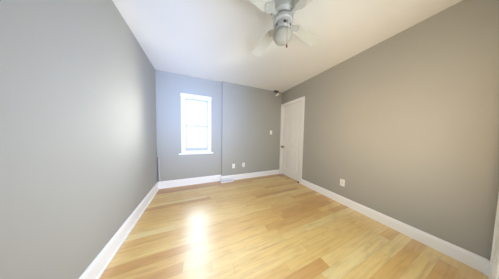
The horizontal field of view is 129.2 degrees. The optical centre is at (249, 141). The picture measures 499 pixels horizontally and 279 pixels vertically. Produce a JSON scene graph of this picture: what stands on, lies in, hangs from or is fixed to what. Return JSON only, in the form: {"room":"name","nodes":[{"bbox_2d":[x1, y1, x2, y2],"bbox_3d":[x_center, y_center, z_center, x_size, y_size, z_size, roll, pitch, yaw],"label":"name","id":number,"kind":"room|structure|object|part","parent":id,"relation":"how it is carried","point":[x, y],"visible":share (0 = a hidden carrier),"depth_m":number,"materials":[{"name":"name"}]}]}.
{"room":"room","nodes":[
{"label":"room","id":0,"kind":"room"},
{"bbox_2d":[0,0,157,278],"bbox_3d":[-1.286,-0.136,0.880,0.151,2.440,3.850,0,3,-24],"label":"wall","id":1,"kind":"structure","parent":0,"point":[78,128],"depth_m":0.75,"materials":[{"name":"grey paint"}]},
{"bbox_2d":[79,182,158,278],"bbox_3d":[-1.275,0.997,1.087,0.032,0.158,3.100,0,3,-24],"label":"baseboard","id":2,"kind":"structure","parent":1,"relation":"attached to","point":[100,263],"depth_m":1.15,"materials":[{"name":"white wood"}]},
{"bbox_2d":[155,70,281,180],"bbox_3d":[-0.513,-0.234,3.105,3.696,2.440,0.259,0,3,-23],"label":"wall","id":3,"kind":"structure","parent":0,"point":[243,117],"depth_m":2.93,"materials":[{"name":"grey paint"}]},
{"bbox_2d":[157,157,160,181],"bbox_3d":[-1.884,0.580,2.469,0.068,0.517,0.048,0,3,-23],"label":"pipe","id":4,"kind":"object","parent":3,"relation":"attached to","point":[158,158],"visible":1,"depth_m":2.46,"materials":[{"name":"white metal"}]},
{"bbox_2d":[179,93,212,154],"bbox_3d":[-1.234,-0.383,2.777,0.727,1.338,0.222,0,3,-23],"label":"window","id":5,"kind":"structure","parent":3,"relation":"in","point":[185,150],"depth_m":2.73,"materials":[{"name":"white paint"}]},
{"bbox_3d":[-1.217,0.252,2.744,0.727,0.074,0.082,0,3,-23],"label":"sill","id":6,"kind":"part","parent":5,"relation":"part of","materials":[{"name":"white paint"}]},
{"bbox_3d":[-1.238,-0.089,2.788,0.475,0.597,0.030,0,3,-23],"label":"sash","id":7,"kind":"part","parent":5,"relation":"part of","materials":[{"name":"glass"}]},
{"bbox_3d":[-1.242,-0.656,2.792,0.475,0.631,0.030,0,3,-23],"label":"sash","id":8,"kind":"part","parent":5,"relation":"part of","materials":[{"name":"glass"}]},
{"bbox_2d":[158,169,279,188],"bbox_3d":[-0.495,0.916,3.053,3.079,0.150,0.088,0,3,-23],"label":"baseboard","id":9,"kind":"structure","parent":3,"relation":"attached to","point":[206,179],"depth_m":2.86,"materials":[{"name":"white wood"}]},
{"bbox_2d":[112,0,461,92],"bbox_3d":[0.177,-1.429,1.580,4.000,0.120,4.100,0,3,-24],"label":"ceiling","id":10,"kind":"structure","parent":0,"point":[215,40],"depth_m":1.48,"materials":[{"name":"white paint"}]},
{"bbox_2d":[249,0,320,56],"bbox_3d":[0.348,-1.068,1.071,0.854,0.544,0.893,2,3,15],"label":"ceiling fan","id":11,"kind":"object","parent":10,"relation":"hanging from","point":[282,11],"visible":1,"depth_m":1.03,"materials":[{"name":"white metal"}]},
{"bbox_3d":[0.019,-1.114,0.875,0.385,0.026,0.127,-1,3,-36],"label":"blade","id":12,"kind":"part","parent":11,"relation":"part of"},
{"bbox_3d":[0.157,-1.137,1.399,0.127,0.026,0.386,0,3,-24],"label":"blade","id":13,"kind":"part","parent":11,"relation":"part of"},
{"bbox_3d":[0.303,-0.950,1.089,0.172,0.099,0.172,0,3,-24],"label":"lamp shade","id":14,"kind":"part","parent":11,"relation":"part of","materials":[{"name":"white glass"}]},
{"bbox_3d":[0.606,-1.123,1.264,0.385,0.026,0.127,-1,3,-32],"label":"blade","id":15,"kind":"part","parent":11,"relation":"part of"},
{"bbox_2d":[99,174,487,278],"bbox_3d":[0.136,1.128,1.707,4.000,0.120,4.100,0,3,-24],"label":"floor","id":16,"kind":"structure","parent":0,"point":[276,226],"depth_m":1.29,"materials":[{"name":"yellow wood"}]},
{"bbox_2d":[221,178,233,182],"bbox_3d":[-0.553,0.961,2.933,0.310,0.070,0.091,0,3,-23],"label":"floor vent","id":17,"kind":"object","parent":16,"relation":"in","point":[225,180],"visible":1,"depth_m":2.92,"materials":[{"name":"white metal"}]},
{"bbox_2d":[282,0,498,259],"bbox_3d":[1.577,-0.159,2.290,0.150,2.440,3.450,0,3,-23],"label":"wall","id":18,"kind":"structure","parent":0,"point":[409,122],"depth_m":1.30,"materials":[{"name":"grey paint"}]},
{"bbox_2d":[279,96,304,183],"bbox_3d":[1.144,-0.036,3.223,0.169,2.087,0.872,0,3,-23],"label":"door","id":19,"kind":"structure","parent":18,"relation":"in","point":[292,112],"depth_m":3.17,"materials":[{"name":"white paint"}]},
{"bbox_3d":[1.086,-0.257,3.345,0.017,0.598,0.176,0,3,-23],"label":"raised panel","id":20,"kind":"part","parent":19,"relation":"part of","materials":[{"name":"white paint"}]},
{"bbox_3d":[1.074,0.477,3.381,0.017,0.548,0.176,0,3,-23],"label":"raised panel","id":21,"kind":"part","parent":19,"relation":"part of","materials":[{"name":"white paint"}]},
{"bbox_3d":[1.094,-0.777,3.319,0.017,0.181,0.176,0,3,-23],"label":"raised panel","id":22,"kind":"part","parent":19,"relation":"part of","materials":[{"name":"white paint"}]},
{"bbox_3d":[1.187,0.493,3.112,0.017,0.548,0.176,0,3,-23],"label":"raised panel","id":23,"kind":"part","parent":19,"relation":"part of","materials":[{"name":"white paint"}]},
{"bbox_3d":[1.199,-0.241,3.075,0.017,0.598,0.176,0,3,-23],"label":"raised panel","id":24,"kind":"part","parent":19,"relation":"part of","materials":[{"name":"white paint"}]},
{"bbox_3d":[1.207,-0.762,3.050,0.017,0.181,0.176,0,3,-23],"label":"raised panel","id":25,"kind":"part","parent":19,"relation":"part of","materials":[{"name":"white paint"}]},
{"bbox_2d":[340,179,344,186],"bbox_3d":[1.599,0.709,2.040,0.009,0.116,0.072,0,3,-23],"label":"wall outlet","id":26,"kind":"object","parent":18,"relation":"attached to","point":[342,182],"visible":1,"depth_m":2.03,"materials":[{"name":"white plastic"}]},
{"bbox_2d":[301,179,487,272],"bbox_3d":[1.643,1.018,1.926,0.020,0.128,2.007,0,3,-23],"label":"baseboard","id":27,"kind":"structure","parent":18,"relation":"attached to","point":[473,260],"depth_m":1.35,"materials":[{"name":"white wood"}]},
{"bbox_3d":[0.709,-0.069,0.181,3.500,2.440,0.140,0,3,-27],"label":"wall","id":28,"kind":"structure","parent":0,"visible":0},
{"bbox_2d":[483,260,489,275],"bbox_3d":[2.021,1.069,1.002,0.035,0.128,0.030,0,3,-27],"label":"baseboard","id":29,"kind":"structure","parent":28,"relation":"attached to","point":[487,263],"depth_m":1.00,"materials":[{"name":"white wood"}]},
{"bbox_2d":[488,193,498,278],"bbox_3d":[1.744,0.099,0.779,0.645,2.080,0.045,0,3,-27],"label":"door frame","id":30,"kind":"structure","parent":28,"relation":"in","point":[494,260],"depth_m":0.93,"materials":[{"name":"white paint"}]}
]}

